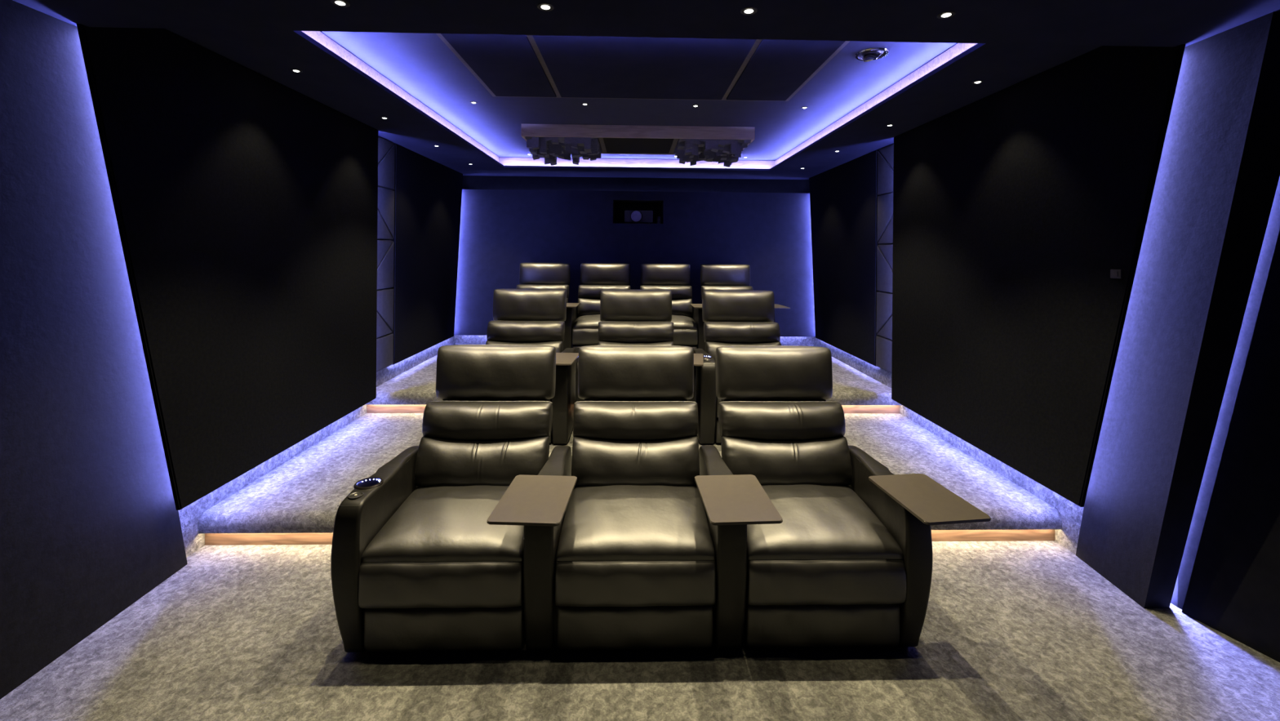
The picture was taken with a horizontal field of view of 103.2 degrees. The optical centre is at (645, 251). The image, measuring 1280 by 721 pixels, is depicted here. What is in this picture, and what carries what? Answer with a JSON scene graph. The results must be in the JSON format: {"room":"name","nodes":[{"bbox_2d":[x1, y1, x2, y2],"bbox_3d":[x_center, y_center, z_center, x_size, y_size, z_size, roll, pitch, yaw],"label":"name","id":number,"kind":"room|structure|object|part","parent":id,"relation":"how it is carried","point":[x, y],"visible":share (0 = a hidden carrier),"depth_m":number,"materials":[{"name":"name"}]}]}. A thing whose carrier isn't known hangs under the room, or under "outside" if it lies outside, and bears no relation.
{"room":"home theater","nodes":[
{"label":"home theater","id":0,"kind":"room"},
{"bbox_2d":[0,0,187,698],"bbox_3d":[-2.661,0.333,0.622,1.115,2.430,3.770,0,0,-1],"label":"wall","id":1,"kind":"structure","parent":0,"point":[90,522],"depth_m":1.93,"materials":[{"name":"paint"}]},
{"bbox_2d":[76,23,377,510],"bbox_3d":[-2.185,0.104,3.048,0.022,2.205,2.242,0,0,-1],"label":"wall panel","id":2,"kind":"object","parent":1,"relation":"attached to","point":[246,203],"visible":0.92,"depth_m":2.66,"materials":[{"name":"black fabric"}]},
{"bbox_2d":[177,335,454,557],"bbox_3d":[-2.428,1.285,4.489,0.120,0.530,4.090,0,0,-1],"label":"baseboard","id":3,"kind":"structure","parent":1,"relation":"attached to","point":[190,515],"depth_m":3.16,"materials":[{"name":"grey carpet"}]},
{"bbox_2d":[376,136,395,371],"bbox_3d":[-2.322,0.023,4.264,0.040,2.045,0.835,0,0,-1],"label":"wall panel","id":4,"kind":"object","parent":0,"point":[386,148],"visible":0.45,"depth_m":4.51,"materials":[{"name":"fabric"}]},
{"bbox_2d":[391,142,462,364],"bbox_3d":[-2.349,0.023,5.611,0.030,2.045,1.850,0,0,-1],"label":"wall panel","id":5,"kind":"object","parent":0,"point":[428,193],"visible":0.93,"depth_m":5.33,"materials":[{"name":"black fabric"}]},
{"bbox_2d":[197,413,1062,533],"bbox_3d":[-0.059,1.480,3.679,4.580,0.180,1.982,0,0,-1],"label":"floor","id":6,"kind":"structure","parent":0,"point":[303,494],"depth_m":3.15,"materials":[{"name":"grey carpet"}]},
{"bbox_2d":[485,288,578,444],"bbox_3d":[-0.935,0.851,3.911,0.916,1.063,1.079,0,0,-1],"label":"recliner","id":7,"kind":"object","parent":6,"relation":"on","point":[537,317],"visible":0.46,"depth_m":4.11,"materials":[{"name":"black leather"}]},
{"bbox_2d":[485,340,563,352],"bbox_3d":[-0.985,0.852,4.108,0.620,0.251,0.227,0,0,-1],"label":"lumbar cushion","id":8,"kind":"object","parent":7,"relation":"on","point":[558,344],"depth_m":4.09,"materials":[{"name":"black leather"}]},
{"bbox_2d":[486,320,564,342],"bbox_3d":[-0.985,0.676,4.188,0.627,0.203,0.214,0,0,-1],"label":"backrest cushion","id":9,"kind":"object","parent":7,"relation":"on","point":[498,331],"depth_m":4.10,"materials":[{"name":"black leather"}]},
{"bbox_3d":[-0.613,1.076,3.929,0.126,0.602,0.729,0,0,-1],"label":"arm","id":10,"kind":"part","parent":7,"relation":"part of","materials":[{"name":"black leather"}]},
{"bbox_2d":[204,529,1054,545],"bbox_3d":[-0.038,1.529,2.741,4.578,0.081,0.016,0,0,-1],"label":"step light strip","id":11,"kind":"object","parent":6,"relation":"attached to","point":[211,539],"depth_m":2.69,"materials":[{"name":"brown wood"}]},
{"bbox_2d":[575,288,703,402],"bbox_3d":[-0.039,0.858,3.930,0.939,1.063,1.086,0,0,-1],"label":"recliner","id":12,"kind":"object","parent":6,"relation":"on","point":[628,317],"visible":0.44,"depth_m":4.26,"materials":[{"name":"black leather"}]},
{"bbox_3d":[-0.443,1.077,3.933,0.126,0.602,0.729,0,0,-1],"label":"arm","id":13,"kind":"part","parent":12,"relation":"part of","materials":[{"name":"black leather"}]},
{"bbox_2d":[598,341,673,345],"bbox_3d":[-0.077,0.859,4.130,0.620,0.251,0.226,0,0,-1],"label":"lumbar cushion","id":14,"kind":"object","parent":12,"relation":"on","point":[600,343],"depth_m":4.11,"materials":[{"name":"black leather"}]},
{"bbox_2d":[598,321,673,342],"bbox_3d":[-0.077,0.683,4.209,0.627,0.203,0.215,0,0,-1],"label":"backrest cushion","id":15,"kind":"object","parent":12,"relation":"on","point":[608,331],"depth_m":4.13,"materials":[{"name":"black leather"}]},
{"bbox_3d":[0.294,1.084,3.950,0.126,0.602,0.729,0,0,-1],"label":"arm","id":16,"kind":"part","parent":12,"relation":"part of","materials":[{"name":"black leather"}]},
{"bbox_2d":[693,289,781,444],"bbox_3d":[0.797,0.865,4.039,0.842,1.063,0.899,0,0,-1],"label":"recliner","id":17,"kind":"object","parent":6,"relation":"on","point":[731,317],"visible":0.51,"depth_m":4.15,"materials":[{"name":"black leather"}]},
{"bbox_3d":[0.439,1.085,3.954,0.126,0.602,0.729,0,0,-1],"label":"arm","id":18,"kind":"part","parent":17,"relation":"part of","materials":[{"name":"black leather"}]},
{"bbox_3d":[0.814,1.104,3.678,0.619,0.186,0.177,0,0,-1],"label":"panel","id":19,"kind":"part","parent":17,"relation":"part of","materials":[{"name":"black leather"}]},
{"bbox_2d":[703,321,780,343],"bbox_3d":[0.804,0.691,4.230,0.627,0.204,0.215,0,0,-1],"label":"backrest cushion","id":20,"kind":"object","parent":17,"relation":"on","point":[714,332],"depth_m":4.15,"materials":[{"name":"black leather"}]},
{"bbox_2d":[705,341,781,362],"bbox_3d":[0.805,0.866,4.150,0.620,0.251,0.227,0,0,-1],"label":"lumbar cushion","id":21,"kind":"object","parent":17,"relation":"on","point":[710,346],"depth_m":4.13,"materials":[{"name":"black leather"}]},
{"bbox_2d":[364,355,901,404],"bbox_3d":[-0.101,1.299,5.491,4.580,0.180,2.357,0,0,-1],"label":"floor","id":22,"kind":"structure","parent":0,"point":[416,385],"depth_m":4.47,"materials":[{"name":"grey carpet"}]},
{"bbox_2d":[515,262,580,350],"bbox_3d":[-1.173,0.669,5.748,0.901,1.063,1.067,0,0,-1],"label":"recliner","id":23,"kind":"object","parent":22,"relation":"on","point":[531,275],"visible":0.23,"depth_m":6.08,"materials":[{"name":"black leather"}]},
{"bbox_2d":[515,284,568,297],"bbox_3d":[-1.222,0.494,6.022,0.622,0.203,0.215,0,0,-1],"label":"backrest cushion","id":24,"kind":"object","parent":23,"relation":"on","point":[566,286],"depth_m":5.97,"materials":[{"name":"black leather"}]},
{"bbox_3d":[-0.853,0.894,5.764,0.126,0.602,0.729,0,0,-1],"label":"arm","id":25,"kind":"part","parent":23,"relation":"part of","materials":[{"name":"black leather"}]},
{"bbox_2d":[572,262,631,358],"bbox_3d":[-0.426,0.675,5.851,0.745,1.063,0.906,0,0,-1],"label":"recliner","id":26,"kind":"object","parent":22,"relation":"on","point":[595,277],"visible":0.5,"depth_m":5.96,"materials":[{"name":"black leather"}]},
{"bbox_3d":[-0.478,0.913,5.488,0.614,0.186,0.177,0,0,-1],"label":"panel","id":27,"kind":"part","parent":26,"relation":"part of","materials":[{"name":"black leather"}]},
{"bbox_2d":[572,314,600,328],"bbox_3d":[-0.482,0.775,5.710,0.612,0.109,0.560,0,0,-1],"label":"seat cushion","id":28,"kind":"object","parent":26,"relation":"on","point":[583,321],"depth_m":5.48,"materials":[{"name":"black leather"}]},
{"bbox_2d":[577,297,599,316],"bbox_3d":[-0.487,0.675,5.961,0.615,0.251,0.226,0,0,-1],"label":"lumbar cushion","id":29,"kind":"object","parent":26,"relation":"on","point":[588,306],"depth_m":5.87,"materials":[{"name":"black leather"}]},
{"bbox_2d":[577,284,630,298],"bbox_3d":[-0.487,0.500,6.041,0.622,0.203,0.213,0,0,-1],"label":"backrest cushion","id":30,"kind":"object","parent":26,"relation":"on","point":[584,291],"depth_m":5.96,"materials":[{"name":"black leather"}]},
{"bbox_2d":[366,404,899,413],"bbox_3d":[-0.075,1.349,4.366,4.578,0.081,0.016,0,0,-1],"label":"trim","id":31,"kind":"structure","parent":22,"relation":"attached to","point":[370,408],"depth_m":4.32,"materials":[{"name":"brown wood"}]},
{"bbox_2d":[640,263,705,351],"bbox_3d":[0.344,0.681,5.783,0.812,1.063,1.080,0,0,-1],"label":"recliner","id":32,"kind":"object","parent":22,"relation":"on","point":[686,316],"visible":0.56,"depth_m":5.97,"materials":[{"name":"black leather"}]},
{"bbox_2d":[640,284,692,299],"bbox_3d":[0.247,0.506,6.057,0.622,0.203,0.215,0,0,-1],"label":"backrest cushion","id":33,"kind":"object","parent":32,"relation":"on","point":[678,291],"depth_m":5.99,"materials":[{"name":"black leather"}]},
{"bbox_2d":[671,298,692,317],"bbox_3d":[0.248,0.682,5.978,0.615,0.251,0.226,0,0,-1],"label":"lumbar cushion","id":34,"kind":"object","parent":32,"relation":"on","point":[681,307],"depth_m":5.90,"materials":[{"name":"black leather"}]},
{"bbox_2d":[671,315,697,328],"bbox_3d":[0.253,0.782,5.728,0.612,0.108,0.560,0,0,-1],"label":"seat cushion","id":35,"kind":"object","parent":32,"relation":"on","point":[680,322],"depth_m":5.52,"materials":[{"name":"black leather"}]},
{"bbox_3d":[0.257,0.919,5.505,0.614,0.187,0.178,0,0,-1],"label":"panel","id":36,"kind":"part","parent":32,"relation":"part of","materials":[{"name":"black leather"}]},
{"bbox_3d":[0.617,0.906,5.798,0.126,0.602,0.729,0,0,-1],"label":"arm","id":37,"kind":"part","parent":32,"relation":"part of","materials":[{"name":"black leather"}]},
{"bbox_2d":[700,263,790,322],"bbox_3d":[1.088,0.688,5.796,0.831,1.063,1.088,0,0,-1],"label":"recliner","id":38,"kind":"object","parent":22,"relation":"on","point":[713,276],"visible":0.22,"depth_m":6.14,"materials":[{"name":"black leather"}]},
{"bbox_2d":[701,285,753,296],"bbox_3d":[0.982,0.512,6.074,0.622,0.203,0.215,0,0,-1],"label":"backrest cushion","id":39,"kind":"object","parent":38,"relation":"on","point":[703,287],"depth_m":6.02,"materials":[{"name":"black leather"}]},
{"bbox_2d":[165,28,1102,179],"bbox_3d":[-0.096,-0.993,4.404,6.400,0.024,4.790,0,0,-1],"label":"ceiling","id":40,"kind":"structure","parent":0,"point":[327,78],"depth_m":3.29,"materials":[{"name":"paint"}]},
{"bbox_2d":[289,68,302,72],"bbox_3d":[-1.922,-0.994,2.795,0.058,0.004,0.058,0,0,-1],"label":"recessed light","id":41,"kind":"object","parent":40,"relation":"in","point":[295,70],"visible":1,"depth_m":2.79,"materials":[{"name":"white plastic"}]},
{"bbox_2d":[302,31,977,168],"bbox_3d":[-0.044,-1.052,4.145,3.360,0.124,3.980,0,0,-1],"label":"light","id":42,"kind":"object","parent":40,"relation":"attached to","point":[318,36],"depth_m":4.26,"materials":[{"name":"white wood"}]},
{"bbox_2d":[971,80,983,84],"bbox_3d":[1.890,-0.962,2.885,0.058,0.004,0.058,0,0,-1],"label":"recessed light","id":43,"kind":"object","parent":40,"relation":"in","point":[978,81],"visible":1,"depth_m":2.88,"materials":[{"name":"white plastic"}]},
{"bbox_2d":[462,175,809,193],"bbox_3d":[-0.162,0.119,6.798,6.400,3.100,0.100,0,0,-1],"label":"wall","id":44,"kind":"structure","parent":0,"point":[469,182],"depth_m":6.75,"materials":[{"name":"black fabric"}]},
{"bbox_2d":[454,335,813,346],"bbox_3d":[-0.124,1.174,6.529,4.780,0.270,0.120,0,0,-1],"label":"baseboard","id":45,"kind":"structure","parent":44,"relation":"attached to","point":[459,340],"depth_m":6.51,"materials":[{"name":"grey carpet"}]},
{"bbox_2d":[453,189,815,337],"bbox_3d":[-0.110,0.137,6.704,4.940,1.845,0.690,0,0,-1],"label":"wall panel","id":46,"kind":"object","parent":44,"relation":"attached to","point":[500,230],"visible":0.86,"depth_m":6.53,"materials":[{"name":"fabric"}]},
{"bbox_2d":[624,209,653,223],"bbox_3d":[-0.092,-0.451,6.804,0.370,0.176,0.372,0,0,-1],"label":"projector","id":47,"kind":"object","parent":46,"relation":"in","point":[636,216],"visible":0.93,"depth_m":6.65,"materials":[{"name":"black metal"}]},
{"bbox_2d":[657,216,660,223],"bbox_3d":[0.180,-0.410,6.713,0.044,0.100,0.086,0,0,-1],"label":"equipment box","id":48,"kind":"object","parent":46,"relation":"in","point":[658,217],"visible":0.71,"depth_m":6.68,"materials":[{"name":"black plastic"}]},
{"bbox_2d":[320,31,957,160],"bbox_3d":[-0.095,-1.146,4.399,6.400,0.050,4.800,0,0,-1],"label":"ceiling","id":49,"kind":"structure","parent":0,"point":[422,65],"depth_m":3.82,"materials":[{"name":"grey paint"}]},
{"bbox_2d":[520,124,755,167],"bbox_3d":[-0.070,-0.999,4.894,2.076,0.244,0.770,0,0,-1],"label":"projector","id":50,"kind":"object","parent":49,"relation":"hanging from","point":[725,144],"visible":1,"depth_m":4.56,"materials":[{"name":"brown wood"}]},
{"bbox_2d":[524,136,601,165],"bbox_3d":[-0.759,-0.960,4.878,0.638,0.156,0.710,0,0,-1],"label":"diffuser","id":51,"kind":"object","parent":50,"relation":"attached to","point":[549,148],"depth_m":4.62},
{"bbox_3d":[-0.069,-1.023,4.894,0.636,0.010,0.726,0,0,-1],"label":"panel","id":52,"kind":"part","parent":50,"relation":"part of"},
{"bbox_2d":[673,138,750,167],"bbox_3d":[0.619,-0.949,4.911,0.638,0.156,0.710,0,0,-1],"label":"diffuser","id":53,"kind":"object","parent":50,"relation":"attached to","point":[726,151],"depth_m":4.68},
{"bbox_2d":[435,33,849,101],"bbox_3d":[-0.010,-1.099,2.939,2.110,0.042,1.377,0,0,-1],"label":"ceiling panel","id":54,"kind":"object","parent":49,"relation":"attached to","point":[506,65],"visible":0.54,"depth_m":2.94,"materials":[{"name":"fabric"}]},
{"bbox_3d":[-0.820,-1.091,2.896,0.420,0.012,1.330,0,0,-1],"label":"fabric panel","id":55,"kind":"part","parent":54,"relation":"part of","materials":[{"name":"fabric"}]},
{"bbox_3d":[-0.010,-1.084,2.915,1.130,0.012,1.330,0,0,-1],"label":"fabric panel","id":56,"kind":"part","parent":54,"relation":"part of","materials":[{"name":"fabric"}]},
{"bbox_3d":[0.800,-1.078,2.934,0.420,0.012,1.330,0,0,-1],"label":"fabric panel","id":57,"kind":"part","parent":54,"relation":"part of","materials":[{"name":"fabric"}]},
{"bbox_2d":[854,47,888,62],"bbox_3d":[1.267,-1.088,2.841,0.176,0.060,0.176,0,0,-1],"label":"ceiling speaker","id":58,"kind":"object","parent":49,"relation":"attached to","point":[872,53],"visible":1,"depth_m":2.81,"materials":[{"name":"silver metal"}]},
{"bbox_2d":[0,540,1279,720],"bbox_3d":[-0.079,1.629,2.749,6.400,0.120,8.500,0,0,-1],"label":"floor","id":59,"kind":"structure","parent":0,"point":[1011,630],"depth_m":1.91,"materials":[{"name":"grey carpet"}]},
{"bbox_2d":[330,344,577,652],"bbox_3d":[-0.738,1.032,2.266,0.916,1.063,1.078,0,0,-1],"label":"recliner","id":60,"kind":"object","parent":59,"relation":"on","point":[451,544],"visible":1,"depth_m":1.97,"materials":[{"name":"black leather"}]},
{"bbox_3d":[-1.138,1.252,2.266,0.111,0.602,0.729,0,0,-1],"label":"arm","id":61,"kind":"part","parent":60,"relation":"part of","materials":[{"name":"black leather"}]},
{"bbox_3d":[-0.778,1.270,1.990,0.619,0.187,0.178,0,0,-1],"label":"panel","id":62,"kind":"part","parent":60,"relation":"part of","materials":[{"name":"black leather"}]},
{"bbox_2d":[361,484,524,562],"bbox_3d":[-0.782,1.133,2.212,0.617,0.109,0.560,0,0,-1],"label":"seat cushion","id":63,"kind":"object","parent":60,"relation":"on","point":[421,523],"depth_m":2.02,"materials":[{"name":"black leather"}]},
{"bbox_2d":[414,435,549,486],"bbox_3d":[-0.787,1.032,2.462,0.620,0.252,0.226,0,0,-1],"label":"lumbar cushion","id":64,"kind":"object","parent":60,"relation":"on","point":[439,460],"depth_m":2.38,"materials":[{"name":"black leather"}]},
{"bbox_2d":[422,401,552,440],"bbox_3d":[-0.788,0.858,2.542,0.627,0.203,0.214,0,0,-1],"label":"backrest cushion","id":65,"kind":"object","parent":60,"relation":"on","point":[442,420],"depth_m":2.46,"materials":[{"name":"black leather"}]},
{"bbox_3d":[-0.416,1.258,2.283,0.126,0.602,0.729,0,0,-1],"label":"arm","id":66,"kind":"part","parent":60,"relation":"part of","materials":[{"name":"black leather"}]},
{"bbox_2d":[555,345,782,649],"bbox_3d":[0.055,1.039,2.284,0.828,1.063,1.082,0,0,-1],"label":"recliner","id":67,"kind":"object","parent":59,"relation":"on","point":[651,553],"visible":0.99,"depth_m":2.02,"materials":[{"name":"black leather"}]},
{"bbox_2d":[555,484,715,561],"bbox_3d":[-0.042,1.139,2.230,0.617,0.109,0.560,0,0,-1],"label":"seat cushion","id":68,"kind":"object","parent":67,"relation":"on","point":[602,522],"depth_m":2.06,"materials":[{"name":"black leather"}]},
{"bbox_2d":[571,435,699,486],"bbox_3d":[-0.047,1.039,2.480,0.620,0.251,0.226,0,0,-1],"label":"lumbar cushion","id":69,"kind":"object","parent":67,"relation":"on","point":[596,460],"depth_m":2.40,"materials":[{"name":"black leather"}]},
{"bbox_3d":[-0.038,1.277,2.008,0.619,0.187,0.176,0,0,-1],"label":"panel","id":70,"kind":"part","parent":67,"relation":"part of","materials":[{"name":"black leather"}]},
{"bbox_2d":[573,401,698,440],"bbox_3d":[-0.048,0.864,2.559,0.627,0.203,0.215,0,0,-1],"label":"backrest cushion","id":71,"kind":"object","parent":67,"relation":"on","point":[592,420],"depth_m":2.48,"materials":[{"name":"black leather"}]},
{"bbox_3d":[0.324,1.264,2.300,0.126,0.602,0.729,0,0,-1],"label":"arm","id":72,"kind":"part","parent":67,"relation":"part of","materials":[{"name":"black leather"}]},
{"bbox_2d":[715,345,991,648],"bbox_3d":[0.798,1.045,2.299,0.836,1.063,1.088,0,0,-1],"label":"recliner","id":73,"kind":"object","parent":59,"relation":"on","point":[848,562],"visible":0.91,"depth_m":2.04,"materials":[{"name":"black leather"}]},
{"bbox_2d":[718,401,845,440],"bbox_3d":[0.692,0.870,2.577,0.627,0.204,0.214,0,0,-1],"label":"backrest cushion","id":74,"kind":"object","parent":73,"relation":"on","point":[738,420],"depth_m":2.50,"materials":[{"name":"black leather"}]},
{"bbox_2d":[721,435,852,485],"bbox_3d":[0.692,1.045,2.497,0.620,0.251,0.227,0,0,-1],"label":"lumbar cushion","id":75,"kind":"object","parent":73,"relation":"on","point":[774,460],"depth_m":2.42,"materials":[{"name":"black leather"}]},
{"bbox_2d":[746,484,903,559],"bbox_3d":[0.697,1.145,2.247,0.617,0.109,0.560,0,0,-1],"label":"seat cushion","id":76,"kind":"object","parent":73,"relation":"on","point":[820,522],"depth_m":2.05,"materials":[{"name":"black leather"}]},
{"bbox_3d":[0.702,1.283,2.025,0.619,0.187,0.178,0,0,-1],"label":"panel","id":77,"kind":"part","parent":73,"relation":"part of","materials":[{"name":"black leather"}]},
{"bbox_3d":[1.048,1.270,2.318,0.111,0.602,0.729,0,0,-1],"label":"arm","id":78,"kind":"part","parent":73,"relation":"part of","materials":[{"name":"black leather"}]},
{"bbox_2d":[13,0,1279,46],"bbox_3d":[0.003,-1.008,0.253,6.400,0.323,3.506,0,0,-1],"label":"ceiling","id":79,"kind":"structure","parent":0,"point":[1130,23],"depth_m":1.83,"materials":[{"name":"paint"}]},
{"bbox_2d":[330,0,350,7],"bbox_3d":[-1.050,-0.854,1.746,0.058,0.004,0.058,0,0,-1],"label":"recessed light","id":80,"kind":"object","parent":79,"relation":"in","point":[342,3],"visible":1,"depth_m":1.74,"materials":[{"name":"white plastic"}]},
{"bbox_2d":[537,2,554,11],"bbox_3d":[-0.347,-0.848,1.762,0.058,0.004,0.058,0,0,-1],"label":"recessed light","id":81,"kind":"object","parent":79,"relation":"in","point":[545,6],"visible":1,"depth_m":1.76,"materials":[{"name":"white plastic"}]},
{"bbox_2d":[740,6,757,15],"bbox_3d":[0.363,-0.842,1.779,0.058,0.004,0.058,0,0,-1],"label":"recessed light","id":82,"kind":"object","parent":79,"relation":"in","point":[748,11],"visible":1,"depth_m":1.77,"materials":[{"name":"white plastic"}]},
{"bbox_2d":[937,10,955,18],"bbox_3d":[1.065,-0.836,1.796,0.058,0.004,0.058,0,0,-1],"label":"recessed light","id":83,"kind":"object","parent":79,"relation":"in","point":[944,15],"visible":1,"depth_m":1.79,"materials":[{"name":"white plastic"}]},
{"bbox_2d":[808,149,879,366],"bbox_3d":[2.170,0.061,5.718,0.030,2.045,1.850,0,0,-1],"label":"wall panel","id":84,"kind":"object","parent":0,"point":[843,197],"visible":0.93,"depth_m":5.45,"materials":[{"name":"black fabric"}]},
{"bbox_2d":[875,143,893,373],"bbox_3d":[2.207,0.061,4.371,0.040,2.045,0.835,0,0,-1],"label":"wall panel","id":85,"kind":"object","parent":84,"relation":"attached to","point":[886,154],"visible":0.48,"depth_m":4.62,"materials":[{"name":"fabric"}]},
{"bbox_2d":[1075,11,1279,608],"bbox_3d":[2.261,0.374,2.204,0.184,2.430,0.907,0,0,1],"label":"wall","id":86,"kind":"structure","parent":0,"point":[1218,175],"depth_m":2.09,"materials":[{"name":"black paint"}]},
{"bbox_2d":[891,44,1185,506],"bbox_3d":[2.116,0.140,3.150,0.022,2.205,2.242,0,0,-1],"label":"wall panel","id":87,"kind":"object","parent":86,"relation":"attached to","point":[1015,206],"visible":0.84,"depth_m":2.79,"materials":[{"name":"black fabric"}]},
{"bbox_2d":[1110,269,1122,278],"bbox_3d":[2.120,0.101,2.286,0.010,0.040,0.050,0,0,-1],"label":"wall plate","id":88,"kind":"object","parent":87,"relation":"attached to","point":[1114,273],"visible":1,"depth_m":2.28,"materials":[{"name":"grey plastic"}]},
{"bbox_2d":[1170,177,1279,608],"bbox_3d":[2.840,0.379,1.274,0.855,2.430,2.788,0,0,-1],"label":"wall","id":89,"kind":"structure","parent":0,"point":[1273,228],"depth_m":2.12,"materials":[{"name":"blue paint"}]},
{"bbox_2d":[813,337,1084,554],"bbox_3d":[2.271,1.324,4.600,0.120,0.530,4.090,0,0,-1],"label":"baseboard","id":90,"kind":"structure","parent":89,"relation":"attached to","point":[1071,514],"depth_m":3.26,"materials":[{"name":"grey carpet"}]},
{"bbox_2d":[1182,230,1279,662],"bbox_3d":[2.770,0.385,1.084,0.023,2.417,2.451,0,0,-18],"label":"wall panel","id":91,"kind":"object","parent":89,"relation":"attached to","point":[1233,589],"visible":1,"depth_m":2.04,"materials":[{"name":"black fabric"}]}
]}

